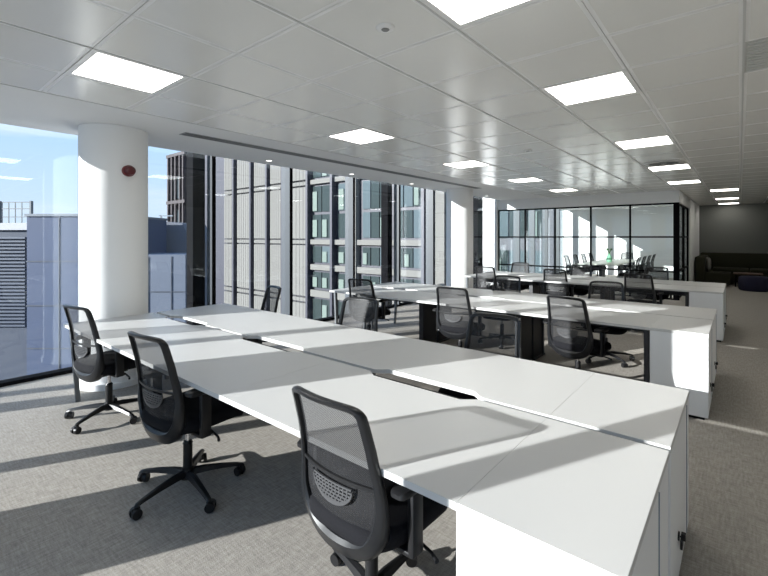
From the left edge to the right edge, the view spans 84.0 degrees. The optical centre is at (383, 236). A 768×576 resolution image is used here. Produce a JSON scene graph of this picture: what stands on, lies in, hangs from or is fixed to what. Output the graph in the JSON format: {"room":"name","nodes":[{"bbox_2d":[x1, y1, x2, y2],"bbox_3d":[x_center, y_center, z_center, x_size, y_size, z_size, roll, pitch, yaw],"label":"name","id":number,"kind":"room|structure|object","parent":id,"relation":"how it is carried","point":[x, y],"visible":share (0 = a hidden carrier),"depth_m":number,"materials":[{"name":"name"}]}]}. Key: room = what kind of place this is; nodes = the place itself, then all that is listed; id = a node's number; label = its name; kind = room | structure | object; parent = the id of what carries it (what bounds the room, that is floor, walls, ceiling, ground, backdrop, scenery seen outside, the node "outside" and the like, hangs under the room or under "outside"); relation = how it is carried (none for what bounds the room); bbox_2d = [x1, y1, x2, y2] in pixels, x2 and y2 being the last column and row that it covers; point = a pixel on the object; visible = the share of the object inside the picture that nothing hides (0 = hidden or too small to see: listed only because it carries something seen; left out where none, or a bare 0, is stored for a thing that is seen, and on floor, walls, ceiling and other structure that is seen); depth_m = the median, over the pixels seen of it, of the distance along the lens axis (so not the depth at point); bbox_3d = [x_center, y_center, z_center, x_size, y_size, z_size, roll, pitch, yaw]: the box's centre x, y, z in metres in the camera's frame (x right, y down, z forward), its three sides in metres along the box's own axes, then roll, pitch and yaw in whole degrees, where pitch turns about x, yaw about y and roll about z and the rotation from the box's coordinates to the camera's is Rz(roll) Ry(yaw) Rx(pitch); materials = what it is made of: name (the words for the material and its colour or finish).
{"room":"open-plan office","nodes":[
{"label":"open-plan office","id":0,"kind":"room"},
{"bbox_2d":[0,0,767,208],"bbox_3d":[5.914,-1.150,7.067,8.492,0.002,20.322,0,0,40],"label":"ceiling","id":1,"kind":"structure","parent":0,"point":[234,25],"depth_m":3.04,"materials":[{"name":"white paint"}]},
{"bbox_2d":[65,49,188,94],"bbox_3d":[-1.817,-1.155,3.030,0.600,0.014,0.600,0,0,40],"label":"recessed light","id":2,"kind":"object","parent":1,"relation":"in","point":[95,65],"visible":0.89,"depth_m":3.00,"materials":[{"name":"white plastic"}]},
{"bbox_2d":[325,128,395,144],"bbox_3d":[-0.255,-1.155,4.904,0.600,0.014,0.600,0,0,40],"label":"recessed light","id":3,"kind":"object","parent":1,"relation":"in","point":[360,136],"visible":0.87,"depth_m":4.89,"materials":[{"name":"white plastic"}]},
{"bbox_2d":[376,23,394,32],"bbox_3d":[0.007,-1.139,2.337,0.104,0.017,0.104,0,0,40],"label":"smoke detector","id":4,"kind":"object","parent":1,"relation":"attached to","point":[382,27],"visible":1,"depth_m":2.32,"materials":[{"name":"white plastic"}]},
{"bbox_2d":[441,160,488,168],"bbox_3d":[1.307,-1.155,6.779,0.600,0.014,0.600,0,0,40],"label":"recessed light","id":5,"kind":"object","parent":1,"relation":"in","point":[470,163],"visible":0.8,"depth_m":6.77,"materials":[{"name":"white plastic"}]},
{"bbox_2d":[444,161,486,167],"bbox_3d":[1.307,-1.155,6.779,0.532,0.007,0.532,0,0,40],"label":"diffuser","id":6,"kind":"object","parent":5,"relation":"attached to","point":[462,164],"depth_m":6.77,"materials":[{"name":"white plastic"}]},
{"bbox_2d":[419,0,539,28],"bbox_3d":[0.449,-1.155,1.937,0.600,0.014,0.600,0,0,40],"label":"recessed light","id":7,"kind":"object","parent":1,"relation":"in","point":[459,13],"visible":1,"depth_m":2.15,"materials":[{"name":"white plastic"}]},
{"bbox_2d":[429,0,526,24],"bbox_3d":[0.449,-1.155,1.937,0.532,0.007,0.532,0,0,40],"label":"diffuser","id":8,"kind":"object","parent":7,"relation":"attached to","point":[460,12],"depth_m":2.15,"materials":[{"name":"white plastic"}]},
{"bbox_2d":[539,69,641,106],"bbox_3d":[1.620,-1.155,3.343,0.600,0.014,0.600,0,0,40],"label":"recessed light","id":9,"kind":"object","parent":1,"relation":"in","point":[618,83],"visible":0.94,"depth_m":3.31,"materials":[{"name":"white plastic"}]},
{"bbox_2d":[612,135,676,149],"bbox_3d":[3.182,-1.155,5.217,0.600,0.014,0.600,0,0,40],"label":"recessed light","id":10,"kind":"object","parent":1,"relation":"in","point":[665,139],"visible":0.93,"depth_m":5.20,"materials":[{"name":"white plastic"}]},
{"bbox_2d":[643,160,684,166],"bbox_3d":[4.333,-1.139,6.607,0.540,0.021,0.540,0,0,40],"label":"ceiling vent","id":11,"kind":"object","parent":1,"relation":"in","point":[670,162],"visible":1,"depth_m":6.56,"materials":[{"name":"grey metal"}]},
{"bbox_2d":[645,163,692,171],"bbox_3d":[4.744,-1.155,7.092,0.600,0.014,0.600,0,0,40],"label":"recessed light","id":12,"kind":"object","parent":1,"relation":"in","point":[678,166],"visible":0.81,"depth_m":7.07,"materials":[{"name":"white plastic"}]},
{"bbox_2d":[649,164,689,170],"bbox_3d":[4.744,-1.155,7.092,0.532,0.007,0.532,0,0,40],"label":"diffuser","id":13,"kind":"object","parent":12,"relation":"attached to","point":[679,166],"depth_m":7.07,"materials":[{"name":"white plastic"}]},
{"bbox_2d":[744,37,767,71],"bbox_3d":[2.557,-1.155,2.562,0.600,0.013,0.600,0,0,40],"label":"ceiling vent","id":14,"kind":"object","parent":1,"relation":"in","point":[756,51],"visible":0.97,"depth_m":2.70,"materials":[{"name":"grey metal"}]},
{"bbox_2d":[0,273,767,575],"bbox_3d":[5.393,1.675,7.644,10.500,0.250,20.550,0,0,40],"label":"floor","id":15,"kind":"structure","parent":0,"point":[67,498],"depth_m":2.63,"materials":[{"name":"carpet"}]},
{"bbox_2d":[63,304,141,433],"bbox_3d":[-2.349,1.052,3.668,0.661,0.996,0.671,0,0,31],"label":"office chair","id":16,"kind":"object","parent":15,"relation":"on","point":[90,367],"visible":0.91,"depth_m":3.49,"materials":[{"name":"black plastic"}]},
{"bbox_2d":[78,123,147,391],"bbox_3d":[-2.920,0.201,4.619,0.680,2.698,0.680,0,0,40],"label":"round column","id":17,"kind":"structure","parent":15,"relation":"on","point":[112,205],"depth_m":4.35,"materials":[{"name":"white paint"}]},
{"bbox_2d":[63,312,220,401],"bbox_3d":[-2.192,1.183,3.840,1.449,0.735,0.800,0,0,40],"label":"office desk","id":18,"kind":"object","parent":15,"relation":"on","point":[112,332],"visible":0.28,"depth_m":3.80,"materials":[{"name":"grey laminate"}]},
{"bbox_2d":[127,331,245,520],"bbox_3d":[-1.216,1.050,2.609,0.684,1.001,0.658,0,0,35],"label":"office chair","id":19,"kind":"object","parent":15,"relation":"on","point":[166,420],"visible":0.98,"depth_m":2.44,"materials":[{"name":"black plastic"}]},
{"bbox_2d":[207,155,215,304],"bbox_3d":[-2.521,0.075,6.226,0.156,2.950,0.056,0,0,40],"label":"trim","id":20,"kind":"structure","parent":15,"relation":"on","point":[211,160],"depth_m":6.19,"materials":[{"name":"grey metal"}]},
{"bbox_2d":[119,331,333,478],"bbox_3d":[-1.116,1.183,2.944,1.449,0.735,0.800,0,0,40],"label":"office desk","id":21,"kind":"object","parent":15,"relation":"on","point":[214,364],"visible":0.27,"depth_m":2.79,"materials":[{"name":"grey laminate"}]},
{"bbox_2d":[157,303,295,377],"bbox_3d":[-1.657,1.183,4.482,1.449,0.735,0.800,0,0,40],"label":"office desk","id":22,"kind":"object","parent":15,"relation":"on","point":[224,316],"visible":0.34,"depth_m":4.43,"materials":[{"name":"grey laminate"}]},
{"bbox_2d":[261,285,281,341],"bbox_3d":[-1.507,1.066,4.919,0.656,0.968,0.629,0,0,-17],"label":"office chair","id":23,"kind":"object","parent":15,"relation":"on","point":[277,290],"visible":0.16,"depth_m":5.08,"materials":[{"name":"black fabric"}]},
{"bbox_2d":[282,167,292,315],"bbox_3d":[-1.642,0.075,7.226,0.226,2.950,0.056,0,0,40],"label":"trim","id":24,"kind":"structure","parent":15,"relation":"on","point":[287,173],"depth_m":7.18,"materials":[{"name":"grey metal"}]},
{"bbox_2d":[225,317,407,466],"bbox_3d":[-0.581,1.183,3.586,1.449,0.735,0.800,0,0,40],"label":"office desk","id":25,"kind":"object","parent":15,"relation":"on","point":[326,340],"visible":0.32,"depth_m":3.49,"materials":[{"name":"grey laminate"}]},
{"bbox_2d":[247,340,286,350],"bbox_3d":[-0.655,0.907,3.537,1.240,0.135,0.530,0,0,40],"label":"cable tray","id":26,"kind":"object","parent":25,"relation":"on","point":[273,341],"depth_m":3.40,"materials":[{"name":"grey metal"}]},
{"bbox_2d":[345,176,354,313],"bbox_3d":[-0.669,0.075,8.393,0.226,2.950,0.056,0,0,40],"label":"trim","id":27,"kind":"structure","parent":15,"relation":"on","point":[349,181],"depth_m":8.37,"materials":[{"name":"grey metal"}]},
{"bbox_2d":[338,297,378,331],"bbox_3d":[-0.334,1.066,3.876,0.673,0.968,0.639,0,0,30],"label":"office chair","id":28,"kind":"object","parent":15,"relation":"on","point":[370,307],"visible":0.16,"depth_m":4.07,"materials":[{"name":"black fabric"}]},
{"bbox_2d":[348,278,390,327],"bbox_3d":[-0.208,1.066,6.200,0.673,0.968,0.654,0,0,30],"label":"office chair","id":29,"kind":"object","parent":15,"relation":"on","point":[382,312],"visible":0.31,"depth_m":5.99,"materials":[{"name":"black fabric"}]},
{"bbox_2d":[292,385,447,575],"bbox_3d":[-0.032,1.066,1.785,0.664,0.968,0.644,0,0,42],"label":"office chair","id":30,"kind":"object","parent":15,"relation":"on","point":[360,513],"visible":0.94,"depth_m":1.57,"materials":[{"name":"black plastic"}]},
{"bbox_2d":[219,360,545,510],"bbox_3d":[-0.060,1.183,2.064,1.399,0.735,0.800,0,0,40],"label":"office desk","id":31,"kind":"object","parent":15,"relation":"on","point":[438,447],"visible":0.73,"depth_m":1.87,"materials":[{"name":"grey laminate"}]},
{"bbox_2d":[329,286,437,342],"bbox_3d":[-0.022,1.183,6.370,1.449,0.735,0.800,0,0,40],"label":"office desk","id":32,"kind":"object","parent":15,"relation":"on","point":[427,317],"visible":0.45,"depth_m":6.11,"materials":[{"name":"grey laminate"}]},
{"bbox_2d":[362,296,418,303],"bbox_3d":[0.013,0.907,6.452,1.240,0.135,0.530,0,0,40],"label":"cable tray","id":33,"kind":"object","parent":32,"relation":"on","point":[362,296],"depth_m":6.41,"materials":[{"name":"grey metal"}]},
{"bbox_2d":[394,184,400,305],"bbox_3d":[0.296,0.075,9.607,0.156,2.950,0.056,0,0,40],"label":"trim","id":34,"kind":"structure","parent":15,"relation":"on","point":[397,188],"depth_m":9.57,"materials":[{"name":"grey metal"}]},
{"bbox_2d":[366,282,463,342],"bbox_3d":[0.513,1.183,7.013,1.449,0.735,0.800,0,0,40],"label":"office desk","id":35,"kind":"object","parent":15,"relation":"on","point":[391,285],"visible":0.38,"depth_m":7.03,"materials":[{"name":"grey laminate"}]},
{"bbox_2d":[426,189,434,284],"bbox_3d":[1.142,0.075,10.568,0.226,2.950,0.056,0,0,40],"label":"trim","id":36,"kind":"structure","parent":15,"relation":"on","point":[430,194],"depth_m":10.53,"materials":[{"name":"grey metal"}]},
{"bbox_2d":[432,286,484,347],"bbox_3d":[0.951,1.066,5.178,0.659,0.968,0.670,0,0,34],"label":"office chair","id":37,"kind":"object","parent":15,"relation":"on","point":[450,328],"visible":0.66,"depth_m":5.00,"materials":[{"name":"black fabric"}]},
{"bbox_2d":[446,188,472,287],"bbox_3d":[1.830,0.201,10.320,0.680,2.698,0.680,0,0,40],"label":"round column","id":38,"kind":"structure","parent":15,"relation":"on","point":[459,201],"depth_m":10.04,"materials":[{"name":"white paint"}]},
{"bbox_2d":[336,338,594,418],"bbox_3d":[0.475,1.183,2.706,1.399,0.735,0.800,0,0,40],"label":"office desk","id":39,"kind":"object","parent":15,"relation":"on","point":[533,387],"visible":0.56,"depth_m":2.57,"materials":[{"name":"grey laminate"}]},
{"bbox_2d":[373,374,461,398],"bbox_3d":[0.421,0.907,2.640,1.240,0.135,0.530,0,0,40],"label":"cable tray","id":40,"kind":"object","parent":39,"relation":"on","point":[402,375],"depth_m":2.48,"materials":[{"name":"grey metal"}]},
{"bbox_2d":[402,293,532,360],"bbox_3d":[1.053,1.183,5.474,1.449,0.735,0.800,0,0,40],"label":"office desk","id":41,"kind":"object","parent":15,"relation":"on","point":[497,306],"visible":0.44,"depth_m":5.24,"materials":[{"name":"grey laminate"}]},
{"bbox_2d":[433,304,514,315],"bbox_3d":[1.088,0.907,5.556,1.240,0.135,0.530,0,0,40],"label":"cable tray","id":42,"kind":"object","parent":41,"relation":"on","point":[495,305],"depth_m":5.15,"materials":[{"name":"grey metal"}]},
{"bbox_2d":[438,313,521,398],"bbox_3d":[0.686,1.066,3.012,0.655,0.968,0.638,0,0,-30],"label":"office chair","id":43,"kind":"object","parent":15,"relation":"on","point":[516,335],"visible":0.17,"depth_m":3.18,"materials":[{"name":"black fabric"}]},
{"bbox_2d":[473,266,503,312],"bbox_3d":[2.179,1.066,8.730,0.664,0.968,0.644,0,0,37],"label":"office chair","id":44,"kind":"object","parent":15,"relation":"on","point":[489,281],"visible":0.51,"depth_m":8.53,"materials":[{"name":"black fabric"}]},
{"bbox_2d":[445,288,547,359],"bbox_3d":[1.588,1.183,6.117,1.449,0.735,0.800,0,0,40],"label":"office desk","id":45,"kind":"object","parent":15,"relation":"on","point":[537,324],"visible":0.57,"depth_m":5.65,"materials":[{"name":"grey laminate"}]},
{"bbox_2d":[479,275,520,347],"bbox_3d":[1.722,1.066,6.234,0.662,0.968,0.646,0,0,-27],"label":"office chair","id":46,"kind":"object","parent":15,"relation":"on","point":[509,277],"visible":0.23,"depth_m":6.41,"materials":[{"name":"black fabric"}]},
{"bbox_2d":[463,273,538,293],"bbox_3d":[2.433,1.183,8.880,1.349,0.735,0.800,0,0,40],"label":"office desk","id":47,"kind":"object","parent":15,"relation":"on","point":[533,288],"visible":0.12,"depth_m":8.73,"materials":[{"name":"grey laminate"}]},
{"bbox_2d":[480,279,528,284],"bbox_3d":[2.468,0.907,8.961,1.240,0.135,0.530,0,0,40],"label":"cable tray","id":48,"kind":"object","parent":47,"relation":"on","point":[527,283],"depth_m":8.81,"materials":[{"name":"grey metal"}]},
{"bbox_2d":[484,271,547,293],"bbox_3d":[2.968,1.183,9.523,1.349,0.735,0.800,0,0,40],"label":"office desk","id":49,"kind":"object","parent":15,"relation":"on","point":[496,272],"visible":0.3,"depth_m":9.33,"materials":[{"name":"grey laminate"}]},
{"bbox_2d":[505,262,528,291],"bbox_3d":[2.967,1.066,9.541,0.680,0.968,0.644,0,0,36],"label":"office chair","id":50,"kind":"object","parent":15,"relation":"on","point":[517,264],"visible":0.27,"depth_m":9.72,"materials":[{"name":"black fabric"}]},
{"bbox_2d":[529,210,534,272],"bbox_3d":[5.463,0.075,15.754,0.226,2.950,0.056,0,0,40],"label":"trim","id":51,"kind":"structure","parent":15,"relation":"on","point":[531,212],"depth_m":15.74,"materials":[{"name":"white paint"}]},
{"bbox_2d":[542,209,547,273],"bbox_3d":[6.359,0.075,16.829,0.226,2.950,0.056,0,0,40],"label":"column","id":52,"kind":"structure","parent":15,"relation":"on","point":[544,212],"depth_m":16.80,"materials":[{"name":"white paint"}]},
{"bbox_2d":[539,269,574,322],"bbox_3d":[3.263,1.066,8.007,0.678,0.968,0.652,0,0,36],"label":"office chair","id":53,"kind":"object","parent":15,"relation":"on","point":[552,290],"visible":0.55,"depth_m":7.82,"materials":[{"name":"black fabric"}]},
{"bbox_2d":[456,418,668,575],"bbox_3d":[0.665,1.183,1.459,0.488,0.735,0.800,0,0,40],"label":"cupboard","id":54,"kind":"object","parent":15,"relation":"on","point":[568,500],"visible":1,"depth_m":1.31,"materials":[{"name":"grey laminate"}]},
{"bbox_2d":[523,277,608,299],"bbox_3d":[3.432,1.183,8.048,1.349,0.735,0.800,0,0,40],"label":"office desk","id":55,"kind":"object","parent":15,"relation":"on","point":[584,283],"visible":0.3,"depth_m":7.99,"materials":[{"name":"grey laminate"}]},
{"bbox_2d":[536,282,598,289],"bbox_3d":[3.467,0.907,8.129,1.240,0.135,0.530,0,0,40],"label":"cable tray","id":56,"kind":"object","parent":55,"relation":"on","point":[583,286],"depth_m":8.06,"materials":[{"name":"grey metal"}]},
{"bbox_2d":[543,295,611,369],"bbox_3d":[1.986,1.066,4.338,0.671,0.968,0.668,0,0,-38],"label":"office chair","id":57,"kind":"object","parent":15,"relation":"on","point":[567,344],"visible":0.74,"depth_m":4.19,"materials":[{"name":"black fabric"}]},
{"bbox_2d":[539,274,616,299],"bbox_3d":[3.967,1.183,8.690,1.349,0.735,0.800,0,0,40],"label":"office desk","id":58,"kind":"object","parent":15,"relation":"on","point":[568,276],"visible":0.11,"depth_m":8.59,"materials":[{"name":"grey laminate"}]},
{"bbox_2d":[564,264,593,296],"bbox_3d":[4.008,1.066,8.799,0.673,0.968,0.639,0,0,40],"label":"office chair","id":59,"kind":"object","parent":15,"relation":"on","point":[577,291],"visible":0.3,"depth_m":8.88,"materials":[{"name":"black fabric"}]},
{"bbox_2d":[503,302,661,382],"bbox_3d":[2.110,1.183,4.594,1.399,0.735,0.800,0,0,40],"label":"office desk","id":60,"kind":"object","parent":15,"relation":"on","point":[605,318],"visible":0.63,"depth_m":4.37,"materials":[{"name":"grey laminate"}]},
{"bbox_2d":[531,316,643,330],"bbox_3d":[2.164,0.907,4.660,1.240,0.135,0.530,0,0,40],"label":"cable tray","id":61,"kind":"object","parent":60,"relation":"on","point":[640,319],"depth_m":4.37,"materials":[{"name":"grey metal"}]},
{"bbox_2d":[531,295,671,314],"bbox_3d":[2.645,1.183,5.237,1.399,0.735,0.800,0,0,40],"label":"office desk","id":62,"kind":"object","parent":15,"relation":"on","point":[600,304],"visible":0.41,"depth_m":5.08,"materials":[{"name":"grey laminate"}]},
{"bbox_2d":[578,281,634,367],"bbox_3d":[2.796,1.066,5.402,0.666,0.968,0.644,0,0,30],"label":"office chair","id":63,"kind":"object","parent":15,"relation":"on","point":[614,331],"visible":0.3,"depth_m":5.50,"materials":[{"name":"black plastic"}]},
{"bbox_2d":[578,259,636,277],"bbox_3d":[7.553,1.180,14.142,1.100,0.740,3.800,0,0,40],"label":"meeting table","id":64,"kind":"object","parent":15,"relation":"on","point":[619,263],"visible":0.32,"depth_m":13.55,"materials":[{"name":"grey wood"}]},
{"bbox_2d":[550,373,688,575],"bbox_3d":[1.200,1.183,2.102,0.488,0.735,0.800,0,0,40],"label":"cupboard","id":65,"kind":"object","parent":15,"relation":"on","point":[655,415],"visible":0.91,"depth_m":1.97,"materials":[{"name":"grey laminate"}]},
{"bbox_2d":[550,373,688,452],"bbox_3d":[1.190,0.828,2.110,0.462,0.025,0.800,0,0,40],"label":"countertop","id":66,"kind":"structure","parent":65,"relation":"on","point":[650,414],"depth_m":2.02,"materials":[{"name":"grey laminate"}]},
{"bbox_2d":[619,273,663,303],"bbox_3d":[4.239,1.066,6.967,0.657,0.968,0.654,0,0,45],"label":"office chair","id":67,"kind":"object","parent":15,"relation":"on","point":[639,297],"visible":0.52,"depth_m":6.78,"materials":[{"name":"black fabric"}]},
{"bbox_2d":[599,281,692,306],"bbox_3d":[4.411,1.183,7.232,1.299,0.735,0.800,0,0,40],"label":"office desk","id":68,"kind":"object","parent":15,"relation":"on","point":[658,287],"visible":0.47,"depth_m":7.03,"materials":[{"name":"grey laminate"}]},
{"bbox_2d":[607,287,684,295],"bbox_3d":[4.466,0.907,7.297,1.240,0.135,0.530,0,0,40],"label":"cable tray","id":69,"kind":"object","parent":68,"relation":"on","point":[657,291],"depth_m":7.12,"materials":[{"name":"grey metal"}]},
{"bbox_2d":[608,277,696,292],"bbox_3d":[4.947,1.183,7.874,1.299,0.735,0.800,0,0,40],"label":"office desk","id":70,"kind":"object","parent":15,"relation":"on","point":[667,282],"visible":0.23,"depth_m":7.64,"materials":[{"name":"grey laminate"}]},
{"bbox_2d":[637,267,671,299],"bbox_3d":[5.137,1.066,8.133,0.666,0.968,0.654,0,0,26],"label":"office chair","id":71,"kind":"object","parent":15,"relation":"on","point":[648,271],"visible":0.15,"depth_m":8.26,"materials":[{"name":"black fabric"}]},
{"bbox_2d":[650,315,713,419],"bbox_3d":[2.820,1.183,4.002,0.449,0.735,0.800,0,0,40],"label":"cupboard","id":72,"kind":"object","parent":15,"relation":"on","point":[681,348],"visible":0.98,"depth_m":3.71,"materials":[{"name":"grey laminate"}]},
{"bbox_2d":[650,315,712,336],"bbox_3d":[2.810,0.828,4.011,0.423,0.025,0.800,0,0,40],"label":"countertop","id":73,"kind":"structure","parent":72,"relation":"on","point":[670,324],"depth_m":3.92,"materials":[{"name":"grey laminate"}]},
{"bbox_2d":[663,305,717,387],"bbox_3d":[3.355,1.183,4.645,0.449,0.735,0.800,0,0,40],"label":"cupboard","id":74,"kind":"object","parent":15,"relation":"on","point":[678,311],"visible":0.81,"depth_m":4.54,"materials":[{"name":"grey laminate"}]},
{"bbox_2d":[663,305,716,321],"bbox_3d":[3.345,0.828,4.653,0.423,0.025,0.800,0,0,40],"label":"countertop","id":75,"kind":"structure","parent":74,"relation":"on","point":[678,311],"depth_m":4.61,"materials":[{"name":"grey laminate"}]},
{"bbox_2d":[689,286,725,341],"bbox_3d":[5.078,1.183,6.676,0.436,0.735,0.800,0,0,40],"label":"cupboard","id":76,"kind":"object","parent":15,"relation":"on","point":[699,296],"visible":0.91,"depth_m":6.36,"materials":[{"name":"grey laminate"}]},
{"bbox_2d":[689,286,724,293],"bbox_3d":[5.068,0.828,6.685,0.410,0.025,0.800,0,0,40],"label":"countertop","id":77,"kind":"structure","parent":76,"relation":"on","point":[698,289],"depth_m":6.62,"materials":[{"name":"grey laminate"}]},
{"bbox_2d":[694,282,726,325],"bbox_3d":[5.614,1.183,7.319,0.436,0.735,0.800,0,0,40],"label":"cupboard","id":78,"kind":"object","parent":15,"relation":"on","point":[706,284],"visible":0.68,"depth_m":7.23,"materials":[{"name":"grey laminate"}]},
{"bbox_2d":[694,282,725,287],"bbox_3d":[5.604,0.828,7.327,0.410,0.025,0.800,0,0,40],"label":"countertop","id":79,"kind":"structure","parent":78,"relation":"on","point":[707,284],"depth_m":7.32,"materials":[{"name":"grey laminate"}]},
{"bbox_2d":[695,252,767,284],"bbox_3d":[12.399,1.010,13.163,4.400,0.920,2.400,0,0,40],"label":"sofa","id":80,"kind":"object","parent":15,"relation":"on","point":[723,265],"visible":0.92,"depth_m":14.09,"materials":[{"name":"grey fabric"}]},
{"bbox_2d":[712,267,748,271],"bbox_3d":[11.553,1.080,14.226,0.940,0.100,0.850,0,0,40],"label":"seat cushion","id":81,"kind":"object","parent":80,"relation":"on","point":[724,269],"depth_m":13.95,"materials":[{"name":"grey fabric"}]},
{"bbox_2d":[738,276,767,291],"bbox_3d":[10.680,1.340,12.318,0.720,0.420,0.720,0,0,40],"label":"pouf","id":82,"kind":"object","parent":15,"relation":"on","point":[745,283],"visible":1,"depth_m":12.07,"materials":[{"name":"blue fabric"}]},
{"bbox_2d":[483,198,497,271],"bbox_3d":[3.376,0.075,13.535,0.460,2.950,0.120,0,0,40],"label":"wall","id":83,"kind":"structure","parent":0,"point":[490,206],"depth_m":13.47,"materials":[{"name":"white paint"}]},
{"bbox_2d":[0,285,491,386],"bbox_3d":[-0.816,1.530,8.261,0.130,0.040,13.350,0,0,40],"label":"trim","id":84,"kind":"structure","parent":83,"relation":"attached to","point":[22,379],"depth_m":4.71,"materials":[{"name":"black"}]},
{"bbox_2d":[528,211,536,235],"bbox_3d":[6.732,-0.580,19.284,0.390,1.140,0.050,0,0,40],"label":"window","id":85,"kind":"structure","parent":0,"point":[528,211],"depth_m":19.18,"materials":[{"name":"grey"}]},
{"bbox_2d":[498,190,679,209],"bbox_3d":[5.426,-1.000,11.957,4.710,0.300,0.120,0,0,40],"label":"wall","id":86,"kind":"structure","parent":0,"point":[670,196],"depth_m":11.62,"materials":[{"name":"white paint"}]},
{"bbox_2d":[498,202,688,300],"bbox_3d":[6.312,0.350,13.028,4.720,2.400,2.900,0,0,40],"label":"trim","id":87,"kind":"structure","parent":86,"relation":"attached to","point":[676,236],"depth_m":11.60,"materials":[{"name":"black metal"}]},
{"bbox_2d":[562,203,767,277],"bbox_3d":[11.880,0.100,15.431,10.500,2.900,0.180,0,0,40],"label":"wall","id":88,"kind":"structure","parent":0,"point":[651,221],"depth_m":16.46,"materials":[{"name":"white paint"}]},
{"bbox_2d":[0,84,601,210],"bbox_3d":[2.063,-1.275,10.289,1.498,0.250,20.350,0,0,40],"label":"ceiling bulkhead","id":89,"kind":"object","parent":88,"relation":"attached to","point":[20,107],"depth_m":5.08,"materials":[{"name":"white paint"}]},
{"bbox_2d":[179,132,479,188],"bbox_3d":[0.007,-1.148,7.413,0.160,0.008,7.000,0,0,40],"label":"air vent","id":90,"kind":"object","parent":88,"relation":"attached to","point":[184,133],"visible":1,"depth_m":6.02,"materials":[{"name":"grey metal"}]},
{"bbox_2d":[680,191,698,281],"bbox_3d":[9.366,0.200,13.100,0.120,2.700,6.680,0,0,40],"label":"wall","id":91,"kind":"structure","parent":0,"point":[693,207],"depth_m":13.36,"materials":[{"name":"white paint"}]},
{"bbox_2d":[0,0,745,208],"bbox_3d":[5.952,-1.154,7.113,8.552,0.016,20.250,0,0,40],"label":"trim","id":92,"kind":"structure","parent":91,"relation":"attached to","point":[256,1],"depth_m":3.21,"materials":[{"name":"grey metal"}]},
{"bbox_2d":[0,0,767,208],"bbox_3d":[5.914,-1.156,7.067,8.536,0.012,20.366,0,0,40],"label":"ceiling grid","id":93,"kind":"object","parent":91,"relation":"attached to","point":[585,6],"depth_m":3.06,"materials":[{"name":"white metal"}]},
{"bbox_2d":[680,206,687,280],"bbox_3d":[8.121,0.350,11.599,0.010,2.340,2.780,0,0,40],"label":"window","id":94,"kind":"structure","parent":91,"relation":"in","point":[681,207],"depth_m":11.50,"materials":[{"name":"clear glass"}]},
{"bbox_3d":[5.431,7.680,7.612,10.800,11.740,20.750,0,0,40],"label":"wall","id":95,"kind":"structure","parent":0,"visible":0},
{"bbox_2d":[187,152,204,325],"bbox_3d":[-2.751,-0.800,6.236,0.190,6.700,0.180,0,0,40],"label":"trim","id":96,"kind":"structure","parent":95,"relation":"attached to","point":[195,162],"depth_m":6.17,"materials":[{"name":"black metal"}]},
{"bbox_2d":[381,182,391,305],"bbox_3d":[0.059,-0.800,9.608,0.190,6.700,0.160,0,0,40],"label":"trim","id":97,"kind":"structure","parent":95,"relation":"attached to","point":[386,188],"depth_m":9.54,"materials":[{"name":"black"}]},
{"bbox_2d":[473,196,482,287],"bbox_3d":[2.831,-0.800,12.935,0.190,6.700,0.300,0,0,40],"label":"trim","id":98,"kind":"structure","parent":95,"relation":"attached to","point":[477,201],"depth_m":12.83,"materials":[{"name":"black"}]},
{"label":"outside","id":99,"kind":"structure","parent":0,"visible":0},
{"bbox_3d":[-13.447,13.700,30.728,120.000,0.300,150.000,0,0,40],"label":"ground","id":100,"kind":"structure","parent":99,"visible":0},
{"bbox_2d":[0,201,32,379],"bbox_3d":[-11.437,6.225,14.066,2.660,14.650,3.900,0,0,0],"label":"building","id":101,"kind":"structure","parent":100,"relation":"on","point":[13,236],"depth_m":12.22,"materials":[{"name":"metal"}]},
{"bbox_2d":[24,214,77,374],"label":"building","id":102,"kind":"structure","parent":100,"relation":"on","point":[52,264],"depth_m":12.00,"materials":[{"name":"blue glass"}]},
{"bbox_2d":[148,217,167,252],"label":"building","id":103,"kind":"structure","parent":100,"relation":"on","point":[157,227],"depth_m":14.40,"materials":[{"name":"blue"}]},
{"bbox_2d":[166,151,186,222],"bbox_3d":[-17.709,2.700,44.593,3.900,21.700,8.150,0,0,40],"label":"tower","id":104,"kind":"structure","parent":100,"relation":"on","point":[176,202],"depth_m":41.53,"materials":[{"name":"grey concrete"}]},
{"bbox_2d":[148,215,206,325],"bbox_3d":[-7.258,6.380,14.662,2.402,14.340,6.172,0,0,-19],"label":"rooftop block","id":105,"kind":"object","parent":100,"relation":"on","point":[167,272],"visible":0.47,"depth_m":12.00,"materials":[{"name":"grey"}]},
{"bbox_2d":[205,155,561,319],"bbox_3d":[-3.844,1.050,31.708,33.900,25.000,6.200,0,0,40],"label":"office building","id":106,"kind":"structure","parent":100,"relation":"on","point":[248,194],"depth_m":28.80,"materials":[{"name":"grey"}]},
{"bbox_2d":[513,211,519,270],"bbox_3d":[4.567,0.075,14.678,0.226,2.950,0.056,0,0,40],"label":"trim","id":107,"kind":"structure","parent":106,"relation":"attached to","point":[516,214],"depth_m":14.66,"materials":[{"name":"grey metal"}]},
{"bbox_2d":[556,209,559,272],"bbox_3d":[7.255,0.075,17.905,0.226,2.950,0.056,0,0,40],"label":"trim","id":108,"kind":"structure","parent":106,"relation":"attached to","point":[557,210],"depth_m":17.85,"materials":[{"name":"grey metal"}]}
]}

